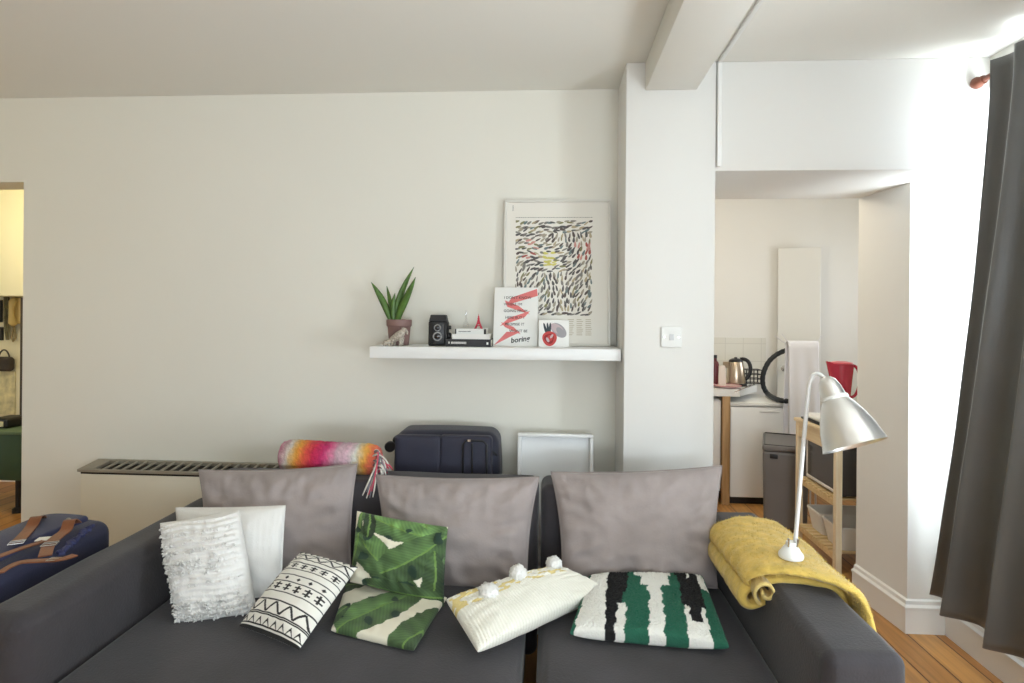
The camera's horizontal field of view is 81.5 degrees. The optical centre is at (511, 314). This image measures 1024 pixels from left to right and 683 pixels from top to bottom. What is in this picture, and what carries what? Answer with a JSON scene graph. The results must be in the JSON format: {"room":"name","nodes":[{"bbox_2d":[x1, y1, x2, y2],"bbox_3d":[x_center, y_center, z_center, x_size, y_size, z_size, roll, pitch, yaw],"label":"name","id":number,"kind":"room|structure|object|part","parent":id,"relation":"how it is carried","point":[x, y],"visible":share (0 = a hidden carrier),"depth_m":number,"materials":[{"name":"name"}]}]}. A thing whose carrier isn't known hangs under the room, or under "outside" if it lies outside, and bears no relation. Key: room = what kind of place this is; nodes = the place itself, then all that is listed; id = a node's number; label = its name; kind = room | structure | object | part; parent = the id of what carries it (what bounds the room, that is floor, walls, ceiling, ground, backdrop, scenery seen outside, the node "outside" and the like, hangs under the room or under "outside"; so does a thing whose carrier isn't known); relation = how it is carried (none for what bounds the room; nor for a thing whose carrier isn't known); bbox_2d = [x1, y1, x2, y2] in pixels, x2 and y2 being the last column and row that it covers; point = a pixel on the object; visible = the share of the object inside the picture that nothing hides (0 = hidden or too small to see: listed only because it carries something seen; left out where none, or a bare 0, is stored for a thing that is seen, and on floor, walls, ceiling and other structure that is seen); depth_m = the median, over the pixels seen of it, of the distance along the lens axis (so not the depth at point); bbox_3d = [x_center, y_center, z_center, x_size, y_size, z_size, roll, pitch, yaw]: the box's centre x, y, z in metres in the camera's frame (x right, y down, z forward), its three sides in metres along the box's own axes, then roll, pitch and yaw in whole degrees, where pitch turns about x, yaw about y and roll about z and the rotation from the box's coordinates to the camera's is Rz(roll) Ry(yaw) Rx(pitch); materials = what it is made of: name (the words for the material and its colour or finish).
{"room":"living room","nodes":[
{"label":"living room","id":0,"kind":"room"},
{"bbox_2d":[0,297,20,416],"bbox_3d":[-3.441,0.143,4.979,3.100,2.515,0.100,0,0,4],"label":"wall","id":1,"kind":"structure","parent":0,"point":[13,348],"depth_m":4.97,"materials":[{"name":"beige paint"}]},
{"bbox_2d":[0,300,2,321],"bbox_3d":[-4.339,-0.031,4.974,0.142,0.186,0.020,0,0,4],"label":"framed picture","id":2,"kind":"object","parent":1,"relation":"attached to","point":[1,301],"visible":1,"depth_m":4.97,"materials":[{"name":"black plastic"}]},
{"bbox_2d":[0,327,3,339],"bbox_3d":[-4.335,0.158,4.974,0.150,0.110,0.020,0,0,4],"label":"framed picture","id":3,"kind":"object","parent":1,"relation":"attached to","point":[1,328],"visible":1,"depth_m":4.96,"materials":[{"name":"black plastic"}]},
{"bbox_2d":[0,349,13,370],"bbox_3d":[-4.219,0.378,4.933,0.150,0.184,0.070,0,0,4],"label":"pouch","id":4,"kind":"object","parent":1,"relation":"attached to","point":[6,363],"visible":1,"depth_m":4.91,"materials":[{"name":"black leather"}]},
{"bbox_2d":[0,371,15,414],"bbox_3d":[-4.275,0.652,4.976,0.241,0.364,0.008,0,0,4],"label":"poster","id":5,"kind":"object","parent":1,"relation":"attached to","point":[7,378],"visible":0.89,"depth_m":4.97,"materials":[{"name":"beige paper"}]},
{"bbox_2d":[0,190,23,296],"bbox_3d":[-4.165,-0.572,4.786,0.800,0.850,0.374,0,0,4],"label":"upper cabinet","id":6,"kind":"object","parent":1,"relation":"attached to","point":[11,201],"visible":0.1,"depth_m":4.61,"materials":[{"name":"beige"}]},
{"bbox_2d":[3,297,9,339],"bbox_3d":[-4.197,0.032,4.934,0.090,0.359,0.037,0,0,42],"label":"scarf","id":7,"kind":"object","parent":6,"relation":"hanging from","point":[6,299],"visible":0.9,"depth_m":4.91,"materials":[{"name":"fabric"}]},
{"bbox_2d":[8,298,20,341],"bbox_3d":[-4.120,0.043,4.921,0.090,0.371,0.100,0,0,4],"label":"telephone","id":8,"kind":"object","parent":1,"relation":"attached to","point":[13,303],"visible":0.8,"depth_m":4.90,"materials":[{"name":"fabric"}]},
{"bbox_3d":[-4.140,0.144,4.934,0.047,0.169,0.012,0,0,4],"label":"cord","id":9,"kind":"part","parent":8,"relation":"part of","materials":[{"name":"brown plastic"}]},
{"bbox_2d":[0,89,618,521],"bbox_3d":[-1.734,0.158,3.076,5.350,2.515,0.180,0,0,4],"label":"wall","id":10,"kind":"structure","parent":0,"point":[199,271],"depth_m":2.95,"materials":[{"name":"paint"}]},
{"bbox_2d":[370,344,620,360],"bbox_3d":[-0.073,0.172,2.750,1.114,0.052,0.259,0,0,4],"label":"floating shelf","id":11,"kind":"object","parent":10,"relation":"attached to","point":[419,351],"visible":0.89,"depth_m":2.62,"materials":[{"name":"white paint"}]},
{"bbox_2d":[382,338,390,345],"bbox_3d":[-0.561,0.123,2.696,0.060,0.038,0.025,0,0,4],"label":"animal figurine","id":12,"kind":"object","parent":11,"relation":"on","point":[387,341],"visible":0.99,"depth_m":2.69,"materials":[{"name":"ceramic"}]},
{"bbox_2d":[371,267,415,345],"bbox_3d":[-0.555,-0.041,2.775,0.209,0.366,0.118,0,0,-9],"label":"potted plant","id":13,"kind":"object","parent":11,"relation":"on","point":[394,309],"visible":0.96,"depth_m":2.77,"materials":[{"name":"green plant"}]},
{"bbox_3d":[-0.528,0.082,2.779,0.118,0.120,0.118,0,0,4],"label":"pot","id":14,"kind":"part","parent":13,"relation":"part of","materials":[{"name":"pink ceramic"}]},
{"bbox_2d":[390,327,407,345],"bbox_3d":[-0.514,0.099,2.698,0.090,0.086,0.038,0,0,4],"label":"animal figurine","id":15,"kind":"object","parent":11,"relation":"on","point":[399,335],"visible":0.98,"depth_m":2.69,"materials":[{"name":"ceramic"}]},
{"bbox_2d":[428,315,450,345],"bbox_3d":[-0.334,0.072,2.757,0.101,0.143,0.121,0,0,-1],"label":"camera","id":16,"kind":"object","parent":11,"relation":"on","point":[438,329],"visible":0.96,"depth_m":2.72,"materials":[{"name":"black plastic"}]},
{"bbox_2d":[429,315,447,320],"bbox_3d":[-0.340,0.016,2.765,0.084,0.030,0.075,0,0,-1],"label":"hood","id":17,"kind":"object","parent":16,"relation":"attached to","point":[432,317],"depth_m":2.73,"materials":[{"name":"black"}]},
{"bbox_2d":[446,338,492,346],"bbox_3d":[-0.192,0.128,2.764,0.205,0.034,0.167,0,0,4],"label":"book","id":18,"kind":"object","parent":11,"relation":"on","point":[450,342],"visible":0.95,"depth_m":2.68,"materials":[{"name":"black paper"}]},
{"bbox_2d":[452,333,492,338],"bbox_3d":[-0.182,0.100,2.761,0.171,0.023,0.152,0,0,4],"label":"book","id":19,"kind":"object","parent":18,"relation":"on","point":[454,336],"visible":0.89,"depth_m":2.69,"materials":[{"name":"white paper"}]},
{"bbox_2d":[455,328,488,333],"bbox_3d":[-0.184,0.076,2.746,0.141,0.024,0.122,0,0,4],"label":"book","id":20,"kind":"object","parent":19,"relation":"on","point":[458,330],"visible":1,"depth_m":2.69,"materials":[{"name":"white paper"}]},
{"bbox_2d":[474,314,482,328],"bbox_3d":[-0.154,0.031,2.735,0.037,0.070,0.037,0,0,4],"label":"figurine","id":21,"kind":"object","parent":20,"relation":"on","point":[478,318],"visible":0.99,"depth_m":2.73,"materials":[{"name":"red metal"}]},
{"bbox_2d":[493,287,537,346],"bbox_3d":[0.018,0.009,2.786,0.207,0.277,0.074,0,0,4],"label":"card","id":22,"kind":"object","parent":11,"relation":"on","point":[515,308],"visible":1,"depth_m":2.78,"materials":[{"name":"white paper"}]},
{"bbox_2d":[539,320,568,347],"bbox_3d":[0.191,0.086,2.710,0.138,0.125,0.033,0,0,4],"label":"card","id":23,"kind":"object","parent":11,"relation":"on","point":[552,333],"visible":1,"depth_m":2.71,"materials":[{"name":"white paper"}]},
{"bbox_2d":[503,199,610,346],"bbox_3d":[0.213,-0.200,2.825,0.506,0.698,0.059,0,0,4],"label":"framed print","id":24,"kind":"object","parent":11,"relation":"on","point":[561,249],"visible":0.95,"depth_m":2.82,"materials":[{"name":"white"}]},
{"bbox_2d":[0,482,1002,682],"bbox_3d":[-1.008,1.472,1.667,8.600,0.100,7.400,0,0,4],"label":"floor","id":25,"kind":"structure","parent":0,"point":[926,658],"depth_m":2.58,"materials":[{"name":"brown wood"}]},
{"bbox_2d":[0,425,21,513],"bbox_3d":[-3.774,1.108,4.364,0.710,0.580,0.390,0,0,4],"label":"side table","id":26,"kind":"object","parent":25,"relation":"on","point":[10,438],"visible":0.41,"depth_m":4.16,"materials":[{"name":"green"}]},
{"bbox_2d":[0,415,21,427],"bbox_3d":[-3.688,0.782,4.351,0.142,0.072,0.184,0,0,4],"label":"case","id":27,"kind":"object","parent":26,"relation":"on","point":[8,421],"visible":0.79,"depth_m":4.31,"materials":[{"name":"black plastic"}]},
{"bbox_3d":[-3.500,1.281,4.211,0.070,0.238,0.070,0,0,4],"label":"leg","id":28,"kind":"part","parent":26,"relation":"part of","materials":[{"name":"black"}]},
{"bbox_2d":[20,297,22,414],"bbox_3d":[-3.752,0.633,4.570,0.040,1.530,0.045,0,0,4],"label":"trim","id":29,"kind":"structure","parent":25,"relation":"on","point":[21,302],"depth_m":4.55,"materials":[{"name":"brown"}]},
{"bbox_2d":[77,459,278,545],"bbox_3d":[-1.384,1.075,2.888,1.424,0.686,0.146,0,0,4],"label":"heater","id":30,"kind":"object","parent":25,"relation":"on","point":[128,496],"visible":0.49,"depth_m":2.86,"materials":[{"name":"beige metal"}]},
{"bbox_3d":[-1.383,1.046,2.895,1.412,0.565,0.133,0,0,4],"label":"casing","id":31,"kind":"part","parent":30,"relation":"part of","materials":[{"name":"white metal"}]},
{"bbox_2d":[77,459,278,474],"bbox_3d":[-1.381,0.749,2.886,1.424,0.034,0.142,0,0,4],"label":"grille","id":32,"kind":"object","parent":30,"relation":"attached to","point":[99,466],"depth_m":2.91,"materials":[{"name":"beige metal"}]},
{"bbox_2d":[0,468,538,682],"bbox_3d":[-0.661,1.041,2.019,1.485,0.767,1.060,0,0,4],"label":"sofa","id":33,"kind":"object","parent":25,"relation":"on","point":[106,617],"visible":0.48,"depth_m":1.74,"materials":[{"name":"grey fabric"}]},
{"bbox_3d":[-1.313,1.061,2.059,0.175,0.558,1.058,0,0,4],"label":"armrest","id":34,"kind":"part","parent":33,"relation":"part of","materials":[{"name":"grey fabric"}]},
{"bbox_2d":[159,510,255,622],"bbox_3d":[-1.029,0.843,1.992,0.377,0.327,0.196,0,0,4],"label":"throw pillow","id":35,"kind":"object","parent":33,"relation":"on","point":[206,563],"visible":0.98,"depth_m":1.95,"materials":[{"name":"white fabric"}]},
{"bbox_2d":[175,505,285,597],"bbox_3d":[-1.026,0.862,2.141,0.439,0.325,0.158,0,0,2],"label":"throw pillow","id":36,"kind":"object","parent":33,"relation":"on","point":[263,526],"visible":0.39,"depth_m":2.12,"materials":[{"name":"white fabric"}]},
{"bbox_2d":[198,463,357,570],"bbox_3d":[-0.935,0.823,2.325,0.687,0.466,0.238,0,0,4],"label":"cushion","id":37,"kind":"object","parent":33,"relation":"on","point":[318,501],"visible":0.52,"depth_m":2.29,"materials":[{"name":"fabric"}]},
{"bbox_2d":[58,579,525,682],"bbox_3d":[-0.598,1.060,1.926,1.274,0.148,0.846,0,0,4],"label":"seat cushion","id":38,"kind":"object","parent":33,"relation":"on","point":[146,645],"depth_m":1.73,"materials":[{"name":"grey fabric"}]},
{"bbox_2d":[239,552,357,649],"bbox_3d":[-0.687,0.891,1.895,0.263,0.158,0.282,0,0,21],"label":"throw pillow","id":39,"kind":"object","parent":33,"relation":"on","point":[291,607],"visible":1,"depth_m":1.84,"materials":[{"name":"fabric"}]},
{"bbox_2d":[278,439,392,497],"bbox_3d":[-0.724,0.625,2.479,0.517,0.193,0.193,0,0,17],"label":"rolled blanket","id":40,"kind":"object","parent":33,"relation":"on","point":[293,453],"visible":0.85,"depth_m":2.43,"materials":[{"name":"fabric"}]},
{"bbox_3d":[-0.563,0.995,2.446,1.342,0.674,0.194,0,0,4],"label":"backrest","id":41,"kind":"part","parent":33,"relation":"part of","materials":[{"name":"grey fabric"}]},
{"bbox_2d":[331,583,446,650],"bbox_3d":[-0.442,0.972,1.934,0.408,0.055,0.318,0,0,15],"label":"throw pillow","id":42,"kind":"object","parent":33,"relation":"on","point":[364,612],"visible":0.91,"depth_m":1.88,"materials":[{"name":"fabric"}]},
{"bbox_2d":[350,511,447,606],"bbox_3d":[-0.396,0.848,2.080,0.345,0.266,0.179,0,0,4],"label":"throw pillow","id":43,"kind":"object","parent":42,"relation":"on","point":[403,557],"visible":0.94,"depth_m":2.03,"materials":[{"name":"fabric"}]},
{"bbox_2d":[376,474,538,586],"bbox_3d":[-0.226,0.836,2.281,0.651,0.415,0.237,0,0,6],"label":"cushion","id":44,"kind":"object","parent":33,"relation":"on","point":[487,520],"visible":0.63,"depth_m":2.23,"materials":[{"name":"fabric"}]},
{"bbox_2d":[446,555,597,651],"bbox_3d":[0.081,0.902,1.915,0.544,0.161,0.221,0,0,-31],"label":"throw pillow","id":45,"kind":"object","parent":33,"relation":"on","point":[491,614],"visible":0.98,"depth_m":1.85,"materials":[{"name":"fabric"}]},
{"bbox_2d":[517,432,592,633],"bbox_3d":[0.195,0.990,2.712,0.347,0.884,0.142,0,0,4],"label":"picture frame","id":46,"kind":"object","parent":25,"relation":"on","point":[539,453],"visible":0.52,"depth_m":2.76,"materials":[{"name":"white paint"}]},
{"bbox_2d":[713,396,720,490],"bbox_3d":[1.313,1.041,4.813,0.586,0.800,0.595,0,0,4],"label":"base cabinet","id":47,"kind":"object","parent":25,"relation":"on","point":[716,402],"visible":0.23,"depth_m":4.53,"materials":[{"name":"white"}]},
{"bbox_2d":[536,475,904,682],"bbox_3d":[0.527,1.051,1.942,0.882,0.767,1.058,0,0,4],"label":"sofa","id":48,"kind":"object","parent":25,"relation":"on","point":[805,633],"visible":0.39,"depth_m":1.68,"materials":[{"name":"grey fabric"}]},
{"bbox_3d":[0.451,1.004,2.380,0.672,0.674,0.193,0,0,4],"label":"backrest","id":49,"kind":"part","parent":48,"relation":"part of","materials":[{"name":"grey fabric"}]},
{"bbox_2d":[551,465,721,588],"bbox_3d":[0.471,0.792,2.229,0.663,0.435,0.253,0,0,4],"label":"cushion","id":50,"kind":"object","parent":48,"relation":"on","point":[655,520],"visible":0.83,"depth_m":2.17,"materials":[{"name":"fabric"}]},
{"bbox_2d":[570,571,728,648],"bbox_3d":[0.426,0.948,1.935,0.479,0.104,0.381,0,0,4],"label":"throw pillow","id":51,"kind":"object","parent":48,"relation":"on","point":[677,610],"visible":0.98,"depth_m":1.84,"materials":[{"name":"fabric"}]},
{"bbox_2d":[536,588,777,682],"bbox_3d":[0.422,1.069,1.861,0.684,0.148,0.846,0,0,4],"label":"seat cushion","id":52,"kind":"object","parent":48,"relation":"on","point":[562,657],"depth_m":1.73,"materials":[{"name":"grey fabric"}]},
{"bbox_2d":[708,515,876,631],"bbox_3d":[0.856,0.834,1.878,0.336,0.223,0.610,0,0,4],"label":"blanket","id":53,"kind":"object","parent":48,"relation":"on","point":[744,550],"visible":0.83,"depth_m":1.82,"materials":[{"name":"yellow fabric"}]},
{"bbox_2d":[778,372,888,561],"bbox_3d":[0.918,0.452,1.708,0.279,0.562,0.169,0,0,26],"label":"desk lamp","id":54,"kind":"object","parent":53,"relation":"on","point":[844,424],"visible":1,"depth_m":1.70,"materials":[{"name":"white metal"}]},
{"bbox_2d":[787,538,798,547],"bbox_3d":[0.841,0.683,1.779,0.034,0.027,0.010,0,0,4],"label":"switch","id":55,"kind":"object","parent":54,"relation":"attached to","point":[793,543],"depth_m":1.78,"materials":[{"name":"silver metal"}]},
{"bbox_3d":[0.898,0.430,1.781,0.098,0.517,0.026,0,0,24],"label":"stem","id":56,"kind":"part","parent":54,"relation":"part of","materials":[{"name":"white metal"}]},
{"bbox_3d":[0.972,0.296,1.689,0.169,0.229,0.175,0,0,4],"label":"lamp shade","id":57,"kind":"part","parent":54,"relation":"part of","materials":[{"name":"silver metal"}]},
{"bbox_3d":[0.867,1.080,1.920,0.200,0.559,1.058,0,0,4],"label":"armrest","id":58,"kind":"part","parent":48,"relation":"part of","materials":[{"name":"grey fabric"}]},
{"bbox_2d":[713,384,756,504],"bbox_3d":[1.498,1.004,4.802,0.956,0.878,0.596,0,0,4],"label":"table","id":59,"kind":"object","parent":25,"relation":"on","point":[725,394],"depth_m":4.50,"materials":[{"name":"white paint"}]},
{"bbox_2d":[714,355,718,383],"bbox_3d":[1.616,0.443,4.726,0.068,0.246,0.068,0,0,4],"label":"bottle","id":60,"kind":"object","parent":59,"relation":"on","point":[716,363],"visible":0.52,"depth_m":4.70,"materials":[{"name":"red glass"}]},
{"bbox_2d":[718,365,725,384],"bbox_3d":[1.660,0.483,4.704,0.060,0.165,0.052,0,0,4],"label":"packet","id":61,"kind":"object","parent":59,"relation":"on","point":[722,369],"visible":0.88,"depth_m":4.68,"materials":[{"name":"beige paper"}]},
{"bbox_3d":[1.624,1.031,4.520,0.056,0.826,0.046,0,0,4],"label":"post","id":62,"kind":"part","parent":59,"relation":"part of","materials":[{"name":"brown wood"}]},
{"bbox_2d":[714,383,741,388],"bbox_3d":[1.670,0.556,4.613,0.218,0.021,0.218,0,0,4],"label":"plate","id":63,"kind":"object","parent":59,"relation":"on","point":[727,386],"visible":0.91,"depth_m":4.60,"materials":[{"name":"pink ceramic"}]},
{"bbox_2d":[723,357,751,386],"bbox_3d":[1.797,0.453,4.749,0.172,0.228,0.190,0,0,-44],"label":"kettle","id":64,"kind":"object","parent":59,"relation":"on","point":[735,374],"visible":0.92,"depth_m":4.71,"materials":[{"name":"silver metal"}]},
{"bbox_3d":[1.791,0.358,4.755,0.108,0.038,0.108,0,0,4],"label":"lid","id":65,"kind":"part","parent":64,"relation":"part of","materials":[{"name":"black plastic"}]},
{"bbox_3d":[1.871,0.435,4.748,0.097,0.190,0.033,0,0,9],"label":"handle","id":66,"kind":"part","parent":64,"relation":"part of","materials":[{"name":"black plastic"}]},
{"bbox_2d":[744,369,761,383],"bbox_3d":[1.990,0.510,4.923,0.126,0.117,0.105,0,0,4],"label":"wire basket","id":67,"kind":"object","parent":59,"relation":"on","point":[753,370],"visible":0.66,"depth_m":4.87,"materials":[{"name":"black metal"}]},
{"bbox_2d":[715,394,783,503],"bbox_3d":[1.883,1.056,4.769,0.421,0.779,0.531,0,0,4],"label":"kitchen cabinet","id":68,"kind":"object","parent":25,"relation":"on","point":[751,415],"visible":0.59,"depth_m":4.51,"materials":[{"name":"white"}]},
{"bbox_3d":[1.868,1.046,4.531,0.411,0.689,0.043,0,0,4],"label":"door","id":69,"kind":"part","parent":68,"relation":"part of","materials":[{"name":"white paint"}]},
{"bbox_3d":[1.952,0.735,4.503,0.150,0.015,0.008,0,0,4],"label":"handle","id":70,"kind":"part","parent":68,"relation":"part of","materials":[{"name":"white metal"}]},
{"bbox_2d":[760,348,787,403],"bbox_3d":[2.181,0.450,4.656,0.339,0.441,0.474,0,0,4],"label":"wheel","id":71,"kind":"object","parent":68,"relation":"on","point":[775,355],"visible":0.83,"depth_m":4.86,"materials":[{"name":"black rubber"}]},
{"bbox_2d":[762,432,807,529],"bbox_3d":[1.882,1.139,4.095,0.288,0.593,0.310,0,0,24],"label":"bin","id":72,"kind":"object","parent":25,"relation":"on","point":[779,449],"visible":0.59,"depth_m":3.98,"materials":[{"name":"black plastic"}]},
{"bbox_3d":[1.885,0.884,4.098,0.288,0.070,0.304,0,0,24],"label":"lid","id":73,"kind":"part","parent":72,"relation":"part of","materials":[{"name":"grey plastic"}]},
{"bbox_2d":[775,334,820,504],"bbox_3d":[2.113,0.795,4.376,0.337,1.306,0.109,0,0,4],"label":"drying rack","id":74,"kind":"object","parent":25,"relation":"on","point":[782,334],"visible":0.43,"depth_m":4.41,"materials":[{"name":"white metal"}]},
{"bbox_2d":[783,340,819,433],"bbox_3d":[2.139,0.610,4.380,0.219,0.837,0.155,0,0,4],"label":"sheet","id":75,"kind":"object","parent":74,"relation":"hanging from","point":[801,357],"visible":0.62,"depth_m":4.35,"materials":[{"name":"white fabric"}]},
{"bbox_3d":[2.137,0.833,4.375,0.177,1.230,0.109,0,0,4],"label":"frame","id":76,"kind":"part","parent":74,"relation":"part of","materials":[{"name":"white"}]},
{"bbox_2d":[794,417,855,574],"bbox_3d":[2.034,1.052,3.507,0.508,0.790,0.560,0,0,4],"label":"trolley","id":77,"kind":"object","parent":25,"relation":"on","point":[834,550],"visible":0.34,"depth_m":3.42,"materials":[{"name":"brown wood"}]},
{"bbox_3d":[1.825,1.060,3.773,0.035,0.770,0.035,0,0,4],"label":"leg","id":78,"kind":"part","parent":77,"relation":"part of","materials":[{"name":"brown wood"}]},
{"bbox_2d":[801,413,819,425],"bbox_3d":[1.948,0.636,3.608,0.260,0.040,0.290,0,0,4],"label":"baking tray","id":79,"kind":"object","parent":77,"relation":"on","point":[814,418],"visible":0.13,"depth_m":3.62,"materials":[{"name":"silver metal"}]},
{"bbox_3d":[1.945,0.630,3.608,0.230,0.028,0.260,0,0,4],"label":"lid","id":80,"kind":"part","parent":79,"relation":"part of","materials":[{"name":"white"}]},
{"bbox_2d":[799,523,855,558],"bbox_3d":[2.031,1.338,3.507,0.480,0.042,0.470,0,0,4],"label":"shelf","id":81,"kind":"object","parent":77,"relation":"attached to","point":[822,541],"depth_m":3.50,"materials":[{"name":"beige wood"}]},
{"bbox_2d":[802,476,855,504],"bbox_3d":[2.034,1.041,3.507,0.480,0.042,0.470,0,0,4],"label":"shelf","id":82,"kind":"object","parent":77,"relation":"attached to","point":[809,483],"depth_m":3.46,"materials":[{"name":"beige wood"}]},
{"bbox_2d":[806,440,856,496],"bbox_3d":[2.031,0.884,3.492,0.415,0.270,0.420,0,0,4],"label":"microwave","id":83,"kind":"object","parent":77,"relation":"on","point":[819,466],"visible":0.27,"depth_m":3.41,"materials":[{"name":"grey"}]},
{"bbox_3d":[1.830,0.879,3.505,0.011,0.254,0.410,0,0,4],"label":"door frame","id":84,"kind":"part","parent":83,"relation":"part of","materials":[{"name":"white"}]},
{"bbox_3d":[1.831,0.878,3.505,0.006,0.220,0.380,0,0,4],"label":"door glass","id":85,"kind":"part","parent":83,"relation":"part of","materials":[{"name":"grey glass"}]},
{"bbox_2d":[807,504,855,534],"bbox_3d":[2.023,1.252,3.608,0.385,0.130,0.190,0,0,4],"label":"tub","id":86,"kind":"object","parent":77,"relation":"on","point":[816,512],"visible":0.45,"depth_m":3.69,"materials":[{"name":"white plastic"}]},
{"bbox_3d":[1.792,1.060,3.269,0.035,0.770,0.035,0,0,4],"label":"leg","id":87,"kind":"part","parent":77,"relation":"part of","materials":[{"name":"brown wood"}]},
{"bbox_2d":[822,515,855,550],"bbox_3d":[2.009,1.252,3.391,0.385,0.130,0.215,0,0,4],"label":"tub","id":88,"kind":"object","parent":77,"relation":"on","point":[848,522],"visible":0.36,"depth_m":3.40,"materials":[{"name":"white plastic"}]},
{"bbox_3d":[1.913,0.598,3.360,0.200,0.114,0.190,0,0,4],"label":"tin","id":89,"kind":"object","parent":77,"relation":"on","visible":0},
{"bbox_2d":[826,361,856,397],"bbox_3d":[1.865,0.402,3.353,0.161,0.277,0.121,0,0,45],"label":"jug","id":90,"kind":"object","parent":89,"relation":"on","point":[842,371],"visible":0.63,"depth_m":3.32,"materials":[{"name":"red"}]},
{"bbox_3d":[1.861,0.270,3.358,0.120,0.013,0.120,0,0,4],"label":"lid","id":91,"kind":"part","parent":90,"relation":"part of","materials":[{"name":"red"}]},
{"bbox_3d":[1.935,0.375,3.343,0.053,0.193,0.015,0,0,12],"label":"handle","id":92,"kind":"part","parent":90,"relation":"part of","materials":[{"name":"red"}]},
{"bbox_3d":[-0.293,1.149,2.701,0.521,0.558,0.275,0,0,4],"label":"crate","id":93,"kind":"object","parent":25,"relation":"on","visible":0},
{"bbox_2d":[384,425,501,473],"bbox_3d":[-0.308,0.692,2.695,0.517,0.352,0.259,0,0,4],"label":"suitcase","id":94,"kind":"object","parent":93,"relation":"on","point":[460,449],"visible":0.5,"depth_m":2.58,"materials":[{"name":"blue fabric"}]},
{"bbox_3d":[-1.653,1.182,1.898,0.320,0.468,0.580,0,0,4],"label":"stool","id":95,"kind":"object","parent":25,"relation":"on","visible":0},
{"bbox_2d":[0,513,108,602],"bbox_3d":[-1.536,0.819,1.886,0.498,0.256,0.620,0,0,4],"label":"rucksack","id":96,"kind":"object","parent":95,"relation":"on","point":[33,550],"visible":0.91,"depth_m":1.92,"materials":[{"name":"blue fabric"}]},
{"bbox_2d":[0,0,1023,98],"bbox_3d":[-0.986,-1.143,1.667,8.600,0.100,7.400,0,0,4],"label":"ceiling","id":97,"kind":"structure","parent":0,"point":[49,48],"depth_m":2.35,"materials":[{"name":"white paint"}]},
{"bbox_2d":[645,0,753,89],"bbox_3d":[0.535,-1.019,0.302,0.217,0.123,4.470,0,0,4],"label":"beam","id":98,"kind":"structure","parent":97,"relation":"attached to","point":[691,35],"depth_m":2.09,"materials":[{"name":"white paint"}]},
{"bbox_2d":[716,0,763,166],"bbox_3d":[0.737,-0.854,0.295,0.018,0.450,4.482,0,0,4],"label":"trim","id":99,"kind":"structure","parent":97,"relation":"attached to","point":[758,4],"depth_m":2.51,"materials":[{"name":"white"}]},
{"bbox_2d":[615,61,715,471],"bbox_3d":[0.689,0.178,2.847,0.379,2.515,0.630,0,0,4],"label":"pillar","id":100,"kind":"structure","parent":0,"point":[667,138],"depth_m":2.53,"materials":[{"name":"paint"}]},
{"bbox_2d":[661,327,681,347],"bbox_3d":[0.677,0.095,2.525,0.088,0.088,0.015,0,0,4],"label":"switch plate","id":101,"kind":"object","parent":100,"relation":"attached to","point":[670,336],"visible":1,"depth_m":2.52,"materials":[{"name":"white plastic"}]},
{"bbox_2d":[714,198,858,410],"bbox_3d":[1.680,0.187,5.153,3.500,2.515,0.100,0,0,4],"label":"wall","id":102,"kind":"structure","parent":0,"point":[749,233],"depth_m":5.07,"materials":[{"name":"paint"}]},
{"bbox_2d":[714,337,765,383],"bbox_3d":[1.345,0.386,5.119,1.640,0.390,0.012,0,0,4],"label":"backsplash","id":103,"kind":"structure","parent":102,"relation":"attached to","point":[753,349],"depth_m":5.07,"materials":[{"name":"tile"}]},
{"bbox_2d":[777,247,820,397],"bbox_3d":[2.391,0.440,4.954,0.325,2.000,0.104,0,0,21],"label":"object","id":104,"kind":"structure","parent":102,"relation":"in","point":[799,269],"depth_m":4.97,"materials":[{"name":"white"}]},
{"bbox_2d":[715,57,989,198],"bbox_3d":[1.568,-0.839,2.797,1.365,0.465,0.618,0,0,4],"label":"lintel","id":105,"kind":"object","parent":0,"point":[818,129],"visible":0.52,"depth_m":2.50,"materials":[{"name":"paint"}]},
{"bbox_2d":[856,182,982,599],"bbox_3d":[2.015,0.422,2.887,0.462,2.050,0.380,0,0,4],"label":"wall","id":106,"kind":"structure","parent":0,"point":[917,249],"depth_m":2.71,"materials":[{"name":"paint"}]},
{"bbox_2d":[990,37,1023,59],"bbox_3d":[1.961,0.189,0.336,0.250,2.515,4.720,0,0,4],"label":"wall","id":107,"kind":"structure","parent":0,"point":[1009,49],"depth_m":2.38,"materials":[{"name":"paint"}]},
{"bbox_2d":[851,564,1023,682],"bbox_3d":[1.720,1.370,0.541,0.236,0.150,5.100,0,0,4],"label":"baseboard","id":108,"kind":"structure","parent":107,"relation":"attached to","point":[911,616],"depth_m":2.68,"materials":[{"name":"white paint"}]},
{"bbox_2d":[970,73,989,88],"bbox_3d":[1.860,-0.943,1.279,0.091,0.069,2.388,0,0,4],"label":"pole","id":109,"kind":"object","parent":107,"relation":"attached to","point":[977,82],"visible":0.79,"depth_m":2.42,"materials":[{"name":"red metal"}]},
{"bbox_2d":[929,40,1023,658],"bbox_3d":[1.795,0.126,1.856,0.118,2.230,1.568,0,0,4],"label":"curtain","id":110,"kind":"object","parent":109,"relation":"hanging from","point":[978,577],"visible":1,"depth_m":2.27,"materials":[{"name":"grey fabric"}]},
{"bbox_3d":[1.837,-0.953,1.250,0.022,0.022,2.328,0,0,4],"label":"rod","id":111,"kind":"part","parent":109,"relation":"part of","materials":[{"name":"orange metal"}]}
]}

